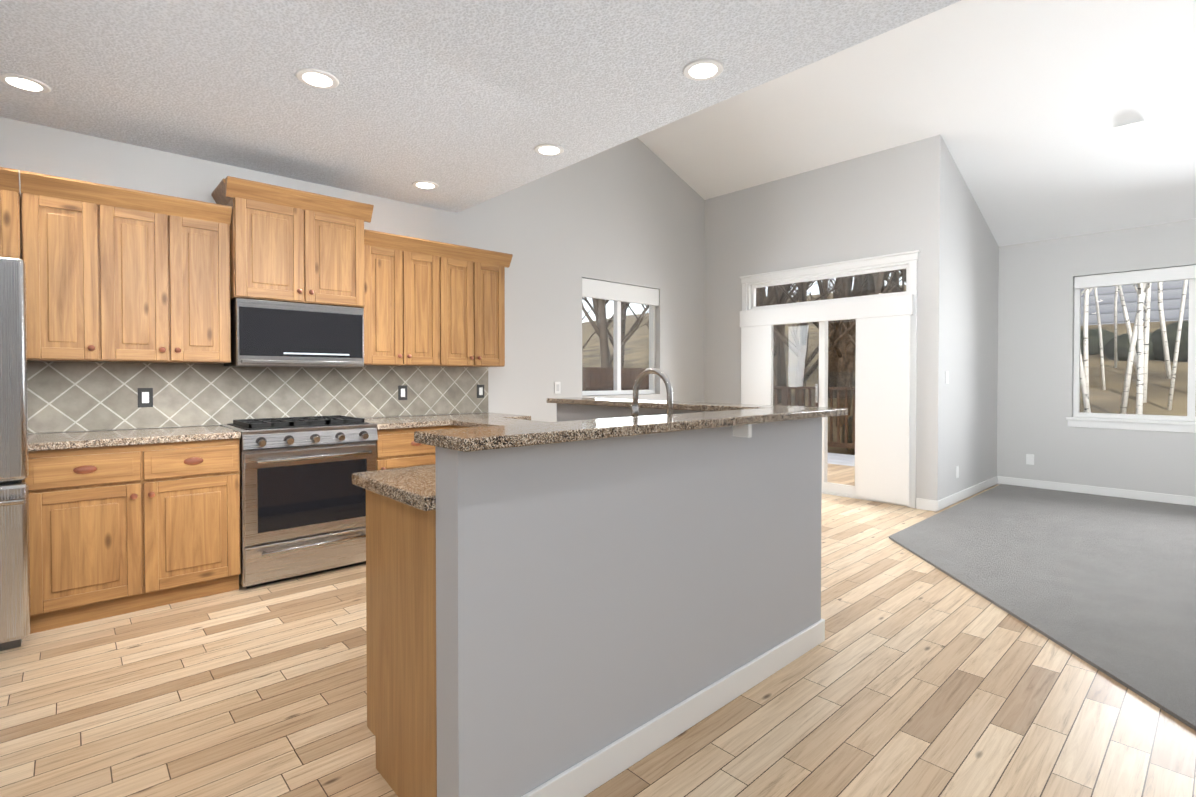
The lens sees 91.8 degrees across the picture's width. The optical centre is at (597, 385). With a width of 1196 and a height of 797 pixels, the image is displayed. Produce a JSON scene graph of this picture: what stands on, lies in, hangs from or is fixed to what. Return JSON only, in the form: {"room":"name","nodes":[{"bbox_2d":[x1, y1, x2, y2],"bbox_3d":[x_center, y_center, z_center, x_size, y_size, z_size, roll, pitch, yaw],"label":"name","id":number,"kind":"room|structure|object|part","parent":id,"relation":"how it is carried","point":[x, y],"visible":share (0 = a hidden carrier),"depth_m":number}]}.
{"room":"kitchen","nodes":[
{"label":"kitchen","id":0,"kind":"room"},
{"bbox_2d":[0,117,704,433],"bbox_3d":[-1.297,-1.447,4.878,7.250,5.200,0.150,-1,1,-42],"label":"wall","id":1,"kind":"structure","parent":0,"point":[631,212],"depth_m":5.56},
{"bbox_2d":[0,167,21,258],"bbox_3d":[-3.316,-0.834,2.662,0.948,0.435,0.396,-1,1,-42],"label":"upper cabinet","id":2,"kind":"object","parent":1,"relation":"attached to","point":[10,225],"visible":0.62,"depth_m":2.85},
{"bbox_2d":[20,170,231,363],"bbox_3d":[-2.633,-0.597,3.291,0.892,0.925,0.396,-1,1,-42],"label":"upper cabinet","id":3,"kind":"object","parent":1,"relation":"attached to","point":[116,274],"visible":0.98,"depth_m":3.14},
{"bbox_2d":[138,388,152,406],"bbox_3d":[-2.714,0.073,3.477,0.072,0.115,0.008,-1,1,-42],"label":"electrical outlet plate","id":4,"kind":"object","parent":1,"relation":"attached to","point":[145,397],"depth_m":3.47},
{"bbox_2d":[27,361,487,433],"bbox_3d":[-2.030,0.051,4.117,2.886,0.392,0.011,-1,1,-42],"label":"tile backsplash","id":5,"kind":"structure","parent":1,"relation":"attached to","point":[75,396],"depth_m":3.76},
{"bbox_2d":[211,176,373,307],"bbox_3d":[-1.993,-0.877,3.826,0.868,0.690,0.466,-1,1,-42],"label":"upper cabinet","id":6,"kind":"object","parent":1,"relation":"attached to","point":[292,245],"visible":1,"depth_m":3.65},
{"bbox_2d":[224,298,363,367],"bbox_3d":[-2.000,-0.326,3.842,0.750,0.402,0.419,-1,1,-42],"label":"microwave","id":7,"kind":"object","parent":6,"relation":"attached to","point":[266,333],"visible":1,"depth_m":3.66},
{"bbox_2d":[398,385,406,399],"bbox_3d":[-1.534,0.057,4.558,0.072,0.115,0.008,-1,1,-42],"label":"electrical outlet plate","id":8,"kind":"object","parent":1,"relation":"attached to","point":[402,389],"depth_m":4.55},
{"bbox_2d":[364,229,512,366],"bbox_3d":[-1.278,-0.615,4.531,1.217,0.925,0.396,-1,1,-42],"label":"upper cabinet","id":9,"kind":"object","parent":1,"relation":"attached to","point":[433,303],"visible":1,"depth_m":4.36},
{"bbox_2d":[477,385,483,397],"bbox_3d":[-1.018,0.051,5.031,0.072,0.115,0.008,-1,1,-42],"label":"electrical outlet plate","id":10,"kind":"object","parent":1,"relation":"attached to","point":[480,388],"depth_m":5.02},
{"bbox_2d":[555,382,560,393],"bbox_3d":[-0.392,0.022,5.620,0.072,0.115,0.008,-1,1,-42],"label":"electrical outlet plate","id":11,"kind":"object","parent":1,"relation":"attached to","point":[557,384],"depth_m":5.62},
{"bbox_2d":[582,278,658,395],"bbox_3d":[0.229,-0.497,6.283,1.172,1.192,0.118,-1,1,-42],"label":"kitchen window","id":12,"kind":"structure","parent":1,"relation":"in","point":[618,294],"depth_m":6.29},
{"bbox_2d":[0,0,960,212],"bbox_3d":[0.264,-2.686,0.527,3.700,2.600,8.650,-1,1,-42],"label":"ceiling","id":13,"kind":"structure","parent":0,"point":[464,104],"depth_m":2.63},
{"bbox_2d":[0,73,50,92],"bbox_3d":[-2.687,-1.413,2.717,0.184,0.008,0.184,-1,1,-42],"label":"recessed light","id":14,"kind":"object","parent":13,"relation":"in","point":[24,83],"visible":1,"depth_m":2.71},
{"bbox_2d":[295,68,338,88],"bbox_3d":[-1.295,-1.412,2.677,0.184,0.008,0.184,-1,1,-42],"label":"recessed light","id":15,"kind":"object","parent":13,"relation":"in","point":[316,78],"visible":1,"depth_m":2.66},
{"bbox_2d":[412,181,437,188],"bbox_3d":[-1.237,-1.433,4.153,0.184,0.008,0.184,-1,1,-42],"label":"recessed light","id":16,"kind":"object","parent":13,"relation":"in","point":[425,185],"visible":1,"depth_m":4.14},
{"bbox_2d":[534,144,563,155],"bbox_3d":[-0.295,-1.424,3.510,0.184,0.008,0.184,-1,1,-42],"label":"recessed light","id":17,"kind":"object","parent":13,"relation":"in","point":[549,149],"visible":1,"depth_m":3.49},
{"bbox_2d":[683,59,723,80],"bbox_3d":[0.471,-1.411,2.599,0.184,0.008,0.184,-1,1,-42],"label":"recessed light","id":18,"kind":"object","parent":13,"relation":"in","point":[702,69],"visible":1,"depth_m":2.58},
{"bbox_2d":[0,464,1195,796],"bbox_3d":[2.300,1.237,2.446,9.220,0.100,8.650,-1,1,-42],"label":"floor","id":19,"kind":"structure","parent":0,"point":[912,676],"depth_m":2.14},
{"bbox_2d":[0,257,30,650],"bbox_3d":[-3.134,0.311,2.513,0.972,1.750,0.833,-1,1,-42],"label":"refrigerator","id":20,"kind":"object","parent":19,"relation":"on","point":[15,618],"visible":1,"depth_m":2.56},
{"bbox_2d":[22,425,240,633],"bbox_3d":[-2.547,0.719,3.207,0.880,0.914,0.663,-1,1,-42],"label":"base cabinet","id":21,"kind":"object","parent":19,"relation":"on","point":[124,521],"visible":0.98,"depth_m":2.97},
{"bbox_2d":[220,415,377,588],"bbox_3d":[-1.911,0.693,3.735,0.768,0.952,0.711,-1,1,-42],"label":"range","id":22,"kind":"object","parent":19,"relation":"on","point":[302,505],"visible":0.88,"depth_m":3.48},
{"bbox_2d":[364,416,452,469],"bbox_3d":[-1.445,0.705,4.216,0.564,0.914,0.663,-1,1,-42],"label":"base cabinet","id":23,"kind":"object","parent":19,"relation":"on","point":[397,446],"visible":0.33,"depth_m":3.95},
{"bbox_2d":[431,449,451,464],"bbox_3d":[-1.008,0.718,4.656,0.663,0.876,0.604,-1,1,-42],"label":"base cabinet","id":24,"kind":"object","parent":19,"relation":"on","point":[441,454],"depth_m":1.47},
{"bbox_2d":[452,425,587,460],"bbox_3d":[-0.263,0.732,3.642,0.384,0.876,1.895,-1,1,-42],"label":"base cabinet","id":25,"kind":"object","parent":19,"relation":"on","point":[575,444],"depth_m":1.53},
{"bbox_2d":[420,413,695,444],"bbox_3d":[-0.379,0.271,3.940,0.695,0.037,2.500,-1,1,-42],"label":"countertop","id":26,"kind":"structure","parent":25,"relation":"on","point":[465,418],"depth_m":4.03},
{"bbox_2d":[366,449,791,796],"bbox_3d":[0.063,0.752,2.272,1.746,0.876,0.474,-1,1,-42],"label":"base cabinet","id":27,"kind":"object","parent":19,"relation":"on","point":[581,597],"depth_m":1.70},
{"bbox_2d":[352,433,787,512],"bbox_3d":[0.038,0.294,2.274,1.779,0.037,0.519,-1,1,-42],"label":"countertop","id":28,"kind":"structure","parent":27,"relation":"on","point":[421,487],"depth_m":1.68},
{"bbox_2d":[631,368,672,416],"bbox_3d":[0.249,0.099,2.420,0.113,0.346,0.236,-1,1,-42],"label":"faucet","id":29,"kind":"object","parent":28,"relation":"on","point":[662,375],"visible":0.69,"depth_m":2.39},
{"bbox_2d":[414,405,847,452],"bbox_3d":[0.334,0.127,2.098,1.980,0.031,0.264,-1,1,-42],"label":"countertop","id":30,"kind":"structure","parent":27,"relation":"on","point":[465,438],"depth_m":1.71},
{"bbox_2d":[547,397,767,412],"bbox_3d":[0.312,0.109,3.391,0.265,0.031,1.668,-1,1,-42],"label":"countertop","id":31,"kind":"structure","parent":27,"relation":"on","point":[693,407],"depth_m":3.25},
{"bbox_2d":[889,484,1195,730],"bbox_3d":[3.150,1.193,1.413,9.060,0.016,5.680,-1,1,-42],"label":"floor carpet","id":32,"kind":"object","parent":19,"relation":"on","point":[1106,585],"visible":1,"depth_m":3.62},
{"bbox_2d":[704,140,921,507],"bbox_3d":[2.206,-1.467,6.309,0.150,5.200,2.470,-1,1,-42],"label":"wall","id":33,"kind":"structure","parent":0,"point":[866,206],"depth_m":6.21},
{"bbox_2d":[740,294,913,504],"bbox_3d":[2.281,0.126,6.048,0.049,1.950,1.860,-1,1,-42],"label":"blind","id":34,"kind":"object","parent":33,"relation":"attached to","point":[882,402],"visible":0.9,"depth_m":5.62},
{"bbox_2d":[740,250,919,507],"bbox_3d":[2.369,-0.062,6.125,0.184,2.394,1.928,-1,1,-42],"label":"door frame","id":35,"kind":"structure","parent":33,"relation":"attached to","point":[910,258],"depth_m":5.99},
{"bbox_3d":[2.381,-0.009,6.137,0.112,2.289,1.716,-1,1,-42],"label":"sliding door frame","id":36,"kind":"part","parent":35,"relation":"part of"},
{"bbox_2d":[637,0,1195,246],"bbox_3d":[3.640,-2.544,3.891,5.820,2.345,9.050,-1,1,-42],"label":"ceiling","id":37,"kind":"structure","parent":0,"point":[1023,108],"depth_m":4.94},
{"bbox_2d":[1114,120,1143,127],"bbox_3d":[4.242,-2.089,4.632,0.173,0.065,0.184,-1,1,-42],"label":"recessed light","id":38,"kind":"object","parent":37,"relation":"in","point":[1129,124],"visible":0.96,"depth_m":4.59},
{"bbox_2d":[920,135,998,511],"bbox_3d":[3.817,-1.463,6.008,2.120,5.200,0.150,-1,1,-42],"label":"wall","id":39,"kind":"structure","parent":0,"point":[959,300],"depth_m":5.55},
{"bbox_2d":[946,371,948,383],"bbox_3d":[3.258,-0.075,5.409,0.072,0.114,0.005,-1,1,-42],"label":"light switch","id":40,"kind":"object","parent":39,"relation":"attached to","point":[947,372],"depth_m":5.41},
{"bbox_2d":[956,466,958,477],"bbox_3d":[3.494,0.842,5.638,0.072,0.114,0.005,-1,1,-42],"label":"outlet","id":41,"kind":"object","parent":39,"relation":"attached to","point":[957,467],"depth_m":5.63},
{"bbox_2d":[935,476,998,511],"bbox_3d":[3.797,1.088,5.915,1.944,0.100,0.020,-1,1,-42],"label":"baseboard","id":42,"kind":"structure","parent":39,"relation":"attached to","point":[965,493],"depth_m":5.79},
{"bbox_2d":[997,219,1195,496],"bbox_3d":[6.580,-1.441,4.450,0.150,5.200,5.880,-1,1,-42],"label":"wall","id":43,"kind":"structure","parent":0,"point":[1036,291],"depth_m":6.15},
{"bbox_2d":[1026,454,1033,464],"bbox_3d":[4.746,0.812,6.368,0.005,0.114,0.072,-1,1,-42],"label":"outlet","id":44,"kind":"object","parent":43,"relation":"attached to","point":[1029,459],"depth_m":6.36},
{"bbox_2d":[999,476,1195,505],"bbox_3d":[6.467,1.101,4.484,0.017,0.084,5.730,-1,1,-42],"label":"baseboard","id":45,"kind":"structure","parent":43,"relation":"attached to","point":[1132,494],"depth_m":5.92},
{"bbox_2d":[1066,417,1195,432],"bbox_3d":[5.602,0.393,5.458,0.105,0.103,1.870,-1,1,-42],"label":"window sill","id":46,"kind":"structure","parent":43,"relation":"attached to","point":[1147,425],"depth_m":5.74},
{"bbox_2d":[1073,265,1195,420],"bbox_3d":[5.641,-0.396,5.484,0.118,1.472,1.782,-1,1,-42],"label":"room window","id":47,"kind":"structure","parent":43,"relation":"in","point":[1180,273],"depth_m":5.75},
{"label":"outside","id":48,"kind":"structure","parent":0,"visible":0},
{"bbox_3d":[-25.962,1.633,17.013,34.800,0.200,120.000,-1,1,-42],"label":"ground","id":49,"kind":"structure","parent":48,"visible":0},
{"bbox_2d":[582,367,648,395],"bbox_3d":[-2.090,0.648,9.883,10.400,1.970,0.060,-1,1,-42],"label":"fence","id":50,"kind":"object","parent":49,"relation":"on","point":[588,372],"depth_m":11.92},
{"bbox_2d":[828,453,854,465],"bbox_3d":[2.534,1.391,8.589,3.340,0.520,5.310,-1,1,-42],"label":"deck","id":51,"kind":"object","parent":49,"relation":"on","point":[847,458],"depth_m":8.83},
{"bbox_2d":[582,386,648,395],"bbox_3d":[0.719,0.559,10.441,3.180,1.089,0.150,-1,1,-42],"label":"deck railing","id":52,"kind":"object","parent":51,"relation":"on","point":[622,387],"depth_m":9.87},
{"bbox_2d":[773,386,854,448],"bbox_3d":[3.708,0.570,9.666,0.180,1.089,5.330,-1,1,-42],"label":"deck railing","id":53,"kind":"object","parent":51,"relation":"on","point":[787,395],"depth_m":9.52},
{"bbox_2d":[582,285,1187,454],"bbox_3d":[19.820,-6.479,52.048,80.200,15.438,130.000,-1,1,-42],"label":"slope","id":54,"kind":"structure","parent":49,"relation":"on","point":[813,331],"depth_m":15.52},
{"bbox_2d":[582,269,1188,454],"bbox_3d":[8.421,-6.372,17.586,21.050,15.808,28.052,-1,1,-42],"label":"vegetation","id":55,"kind":"object","parent":54,"relation":"on","point":[1143,352],"depth_m":13.33},
{"bbox_2d":[1081,279,1188,325],"bbox_3d":[26.391,-6.637,22.805,10.800,9.500,17.200,-1,1,-42],"label":"neighbor house","id":56,"kind":"structure","parent":54,"relation":"on","point":[1175,291],"depth_m":22.06}
]}

